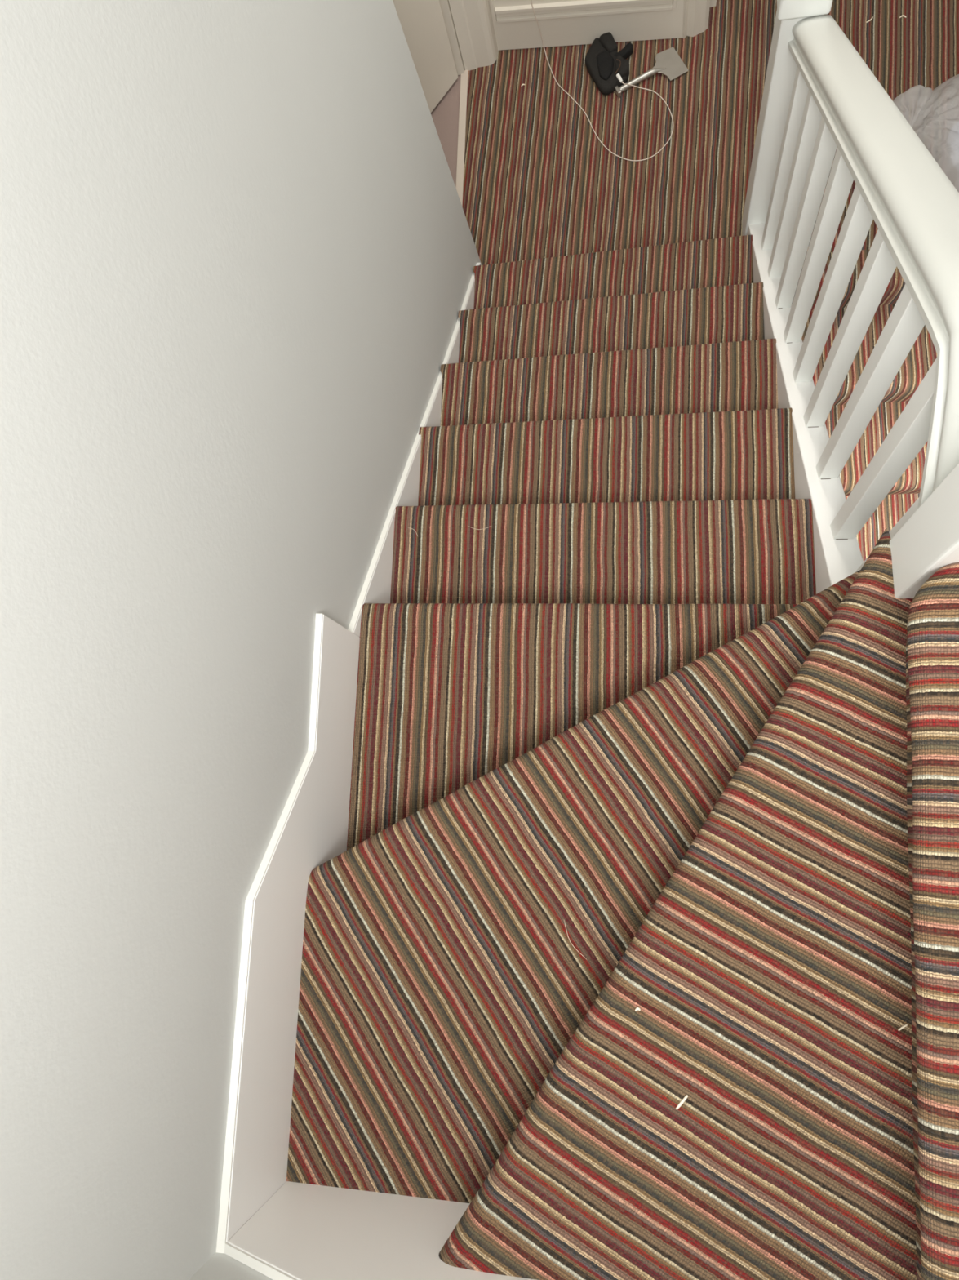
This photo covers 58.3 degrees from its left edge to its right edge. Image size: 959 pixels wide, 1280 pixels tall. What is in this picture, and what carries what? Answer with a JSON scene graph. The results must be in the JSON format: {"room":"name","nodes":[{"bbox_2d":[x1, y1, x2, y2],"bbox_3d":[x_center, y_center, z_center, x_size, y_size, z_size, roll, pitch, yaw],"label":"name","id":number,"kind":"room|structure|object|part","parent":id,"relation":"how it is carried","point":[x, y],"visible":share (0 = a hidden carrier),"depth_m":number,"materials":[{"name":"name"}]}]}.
{"room":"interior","nodes":[
{"label":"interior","id":0,"kind":"room"},
{"bbox_2d":[188,1252,273,1279],"bbox_3d":[0.739,0.836,0.980,2.112,6.100,0.128,0,78,11],"label":"wall","id":1,"kind":"structure","parent":0,"point":[220,1266],"depth_m":1.01,"materials":[{"name":"paint"}]},
{"bbox_2d":[0,0,481,1279],"bbox_3d":[-0.411,-0.366,0.981,0.138,5.200,2.468,0,78,11],"label":"wall","id":2,"kind":"structure","parent":0,"point":[238,254],"depth_m":0.95,"materials":[{"name":"paint"}]},
{"bbox_2d":[455,70,468,207],"bbox_3d":[-0.064,-1.529,2.944,0.026,0.054,0.940,0,78,11],"label":"trim","id":3,"kind":"structure","parent":2,"relation":"attached to","point":[464,77],"depth_m":2.96,"materials":[{"name":"grey paint"}]},
{"bbox_2d":[431,75,460,185],"bbox_3d":[-0.514,-1.212,2.974,0.895,0.056,2.000,0,78,11],"label":"floor","id":4,"kind":"structure","parent":0,"point":[445,116],"depth_m":2.99,"materials":[{"name":"carpet"}]},
{"bbox_2d":[462,0,958,265],"bbox_3d":[0.942,-2.532,2.935,1.960,0.001,2.930,0,78,11],"label":"floor","id":5,"kind":"structure","parent":0,"point":[540,183],"depth_m":2.83,"materials":[{"name":"carpet"}]},
{"bbox_2d":[530,0,673,161],"bbox_3d":[0.316,-1.967,2.263,0.247,1.300,0.605,-31,75,3],"label":"cable","id":6,"kind":"object","parent":5,"relation":"on","point":[620,78],"visible":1,"depth_m":2.84,"materials":[{"name":"white plastic"}]},
{"bbox_2d":[584,32,633,95],"bbox_3d":[0.432,-1.933,2.877,0.162,0.059,0.215,0,78,11],"label":"tool pouch","id":7,"kind":"object","parent":5,"relation":"on","point":[603,61],"visible":1,"depth_m":2.87,"materials":[{"name":"black fabric"}]},
{"bbox_3d":[0.419,-1.916,2.867,0.057,0.019,0.111,0,78,11],"label":"panel","id":8,"kind":"part","parent":7,"relation":"part of","materials":[{"name":"black fabric"}]},
{"bbox_2d":[614,47,688,97],"bbox_3d":[0.562,-1.877,2.859,0.236,0.025,0.115,-26,75,5],"label":"bolster","id":9,"kind":"object","parent":5,"relation":"on","point":[668,63],"visible":1,"depth_m":2.86,"materials":[{"name":"silver metal"}]},
{"bbox_3d":[0.539,-1.868,2.861,0.168,0.025,0.021,-24,75,5],"label":"handle","id":10,"kind":"part","parent":9,"relation":"part of","materials":[{"name":"silver metal"}]},
{"bbox_3d":[0.617,-1.903,2.856,0.114,0.011,0.115,-26,75,5],"label":"blade","id":11,"kind":"part","parent":9,"relation":"part of","materials":[{"name":"silver metal"}]},
{"bbox_2d":[792,248,937,561],"bbox_3d":[1.460,-0.247,3.055,0.993,1.370,1.673,0,78,11],"label":"staircase","id":12,"kind":"structure","parent":5,"relation":"attached to","point":[922,356],"depth_m":2.79,"materials":[{"name":"carpet"}]},
{"bbox_2d":[893,74,958,192],"bbox_3d":[1.530,-1.527,2.558,0.553,0.103,0.512,0,78,11],"label":"blanket","id":13,"kind":"object","parent":5,"relation":"on","point":[933,115],"visible":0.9,"depth_m":2.59,"materials":[{"name":"white fabric"}]},
{"bbox_3d":[1.332,-1.654,2.656,0.116,0.038,0.163,25,84,15],"label":"bag handle","id":14,"kind":"part","parent":13,"relation":"part of","materials":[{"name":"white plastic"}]},
{"bbox_2d":[906,562,958,1279],"bbox_3d":[0.960,0.346,0.817,1.052,0.184,0.824,2,79,11],"label":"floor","id":15,"kind":"structure","parent":0,"point":[932,644],"depth_m":0.85,"materials":[{"name":"carpet"}]},
{"bbox_3d":[1.222,0.301,4.140,1.882,0.050,2.192,0,78,11],"label":"floor","id":16,"kind":"structure","parent":0,"visible":0},
{"bbox_2d":[216,222,916,1279],"bbox_3d":[0.412,-0.113,2.489,0.912,3.593,2.302,0,78,11],"label":"staircase","id":17,"kind":"structure","parent":16,"relation":"on","point":[654,707],"depth_m":1.24,"materials":[{"name":"carpet"}]},
{"bbox_2d":[564,920,586,959],"bbox_3d":[0.133,0.427,1.220,0.008,0.004,0.062,-32,75,3],"label":"thread","id":18,"kind":"object","parent":17,"relation":"on","point":[564,920],"visible":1,"depth_m":1.22},
{"bbox_2d":[675,1094,688,1109],"bbox_3d":[0.235,0.537,0.999,0.004,0.004,0.021,40,88,16],"label":"scrap","id":19,"kind":"object","parent":17,"relation":"on","point":[685,1098],"visible":1,"depth_m":1.00,"materials":[{"name":"white paper"}]},
{"bbox_2d":[742,0,958,629],"bbox_3d":[0.652,-0.756,1.528,0.122,2.110,1.594,0,78,11],"label":"balustrade","id":20,"kind":"object","parent":17,"relation":"on","point":[820,97],"visible":0.92,"depth_m":1.41,"materials":[{"name":"white paint"}]},
{"bbox_3d":[0.794,-1.352,2.304,0.090,0.800,0.090,0,78,11],"label":"newel post","id":21,"kind":"part","parent":20,"relation":"part of","materials":[{"name":"white paint"}]},
{"bbox_3d":[0.648,-0.770,1.438,0.096,0.854,1.399,0,78,11],"label":"handrail","id":22,"kind":"part","parent":20,"relation":"part of","materials":[{"name":"paint"}]},
{"bbox_3d":[0.558,-0.096,1.046,0.090,1.310,0.080,0,78,11],"label":"newel post","id":23,"kind":"part","parent":20,"relation":"part of","materials":[{"name":"white paint"}]},
{"bbox_2d":[897,1023,907,1031],"bbox_3d":[0.479,0.438,0.974,0.012,0.002,0.002,-34,74,2],"label":"scrap","id":24,"kind":"object","parent":17,"relation":"on","point":[905,1025],"visible":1,"depth_m":0.97,"materials":[{"name":"white paper"}]},
{"bbox_3d":[0.168,-3.541,1.058,2.770,4.300,1.940,0,78,11],"label":"wall","id":25,"kind":"structure","parent":0,"visible":0},
{"bbox_2d":[392,0,457,112],"bbox_3d":[-0.478,-1.891,2.032,0.040,1.992,0.700,35,87,15],"label":"door","id":26,"kind":"structure","parent":25,"relation":"in","point":[422,22],"depth_m":2.80,"materials":[{"name":"beige paint"}]},
{"bbox_2d":[439,0,465,75],"bbox_3d":[-0.279,-2.308,1.980,0.058,2.200,0.225,0,78,11],"label":"trim","id":27,"kind":"structure","parent":25,"relation":"attached to","point":[445,6],"depth_m":2.87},
{"bbox_2d":[448,0,497,71],"bbox_3d":[-0.192,-2.315,1.964,0.114,2.200,0.213,0,78,11],"label":"trim","id":28,"kind":"structure","parent":25,"relation":"attached to","point":[472,19],"depth_m":2.87,"materials":[{"name":"beige paint"}]},
{"bbox_2d":[488,0,684,50],"bbox_3d":[0.190,-2.295,1.990,0.626,1.998,0.195,0,78,11],"label":"door","id":29,"kind":"structure","parent":25,"relation":"in","point":[562,23],"depth_m":2.85,"materials":[{"name":"beige paint"}]},
{"bbox_3d":[0.185,-2.220,2.019,0.601,1.682,0.014,4,79,12],"label":"panel moulding","id":30,"kind":"part","parent":29,"relation":"part of","materials":[{"name":"beige paint"}]},
{"bbox_2d":[682,0,716,39],"bbox_3d":[0.535,-2.325,1.827,0.115,2.200,0.197,0,78,11],"label":"trim","id":31,"kind":"structure","parent":25,"relation":"attached to","point":[695,12],"depth_m":2.81,"materials":[{"name":"beige paint"}]}
]}

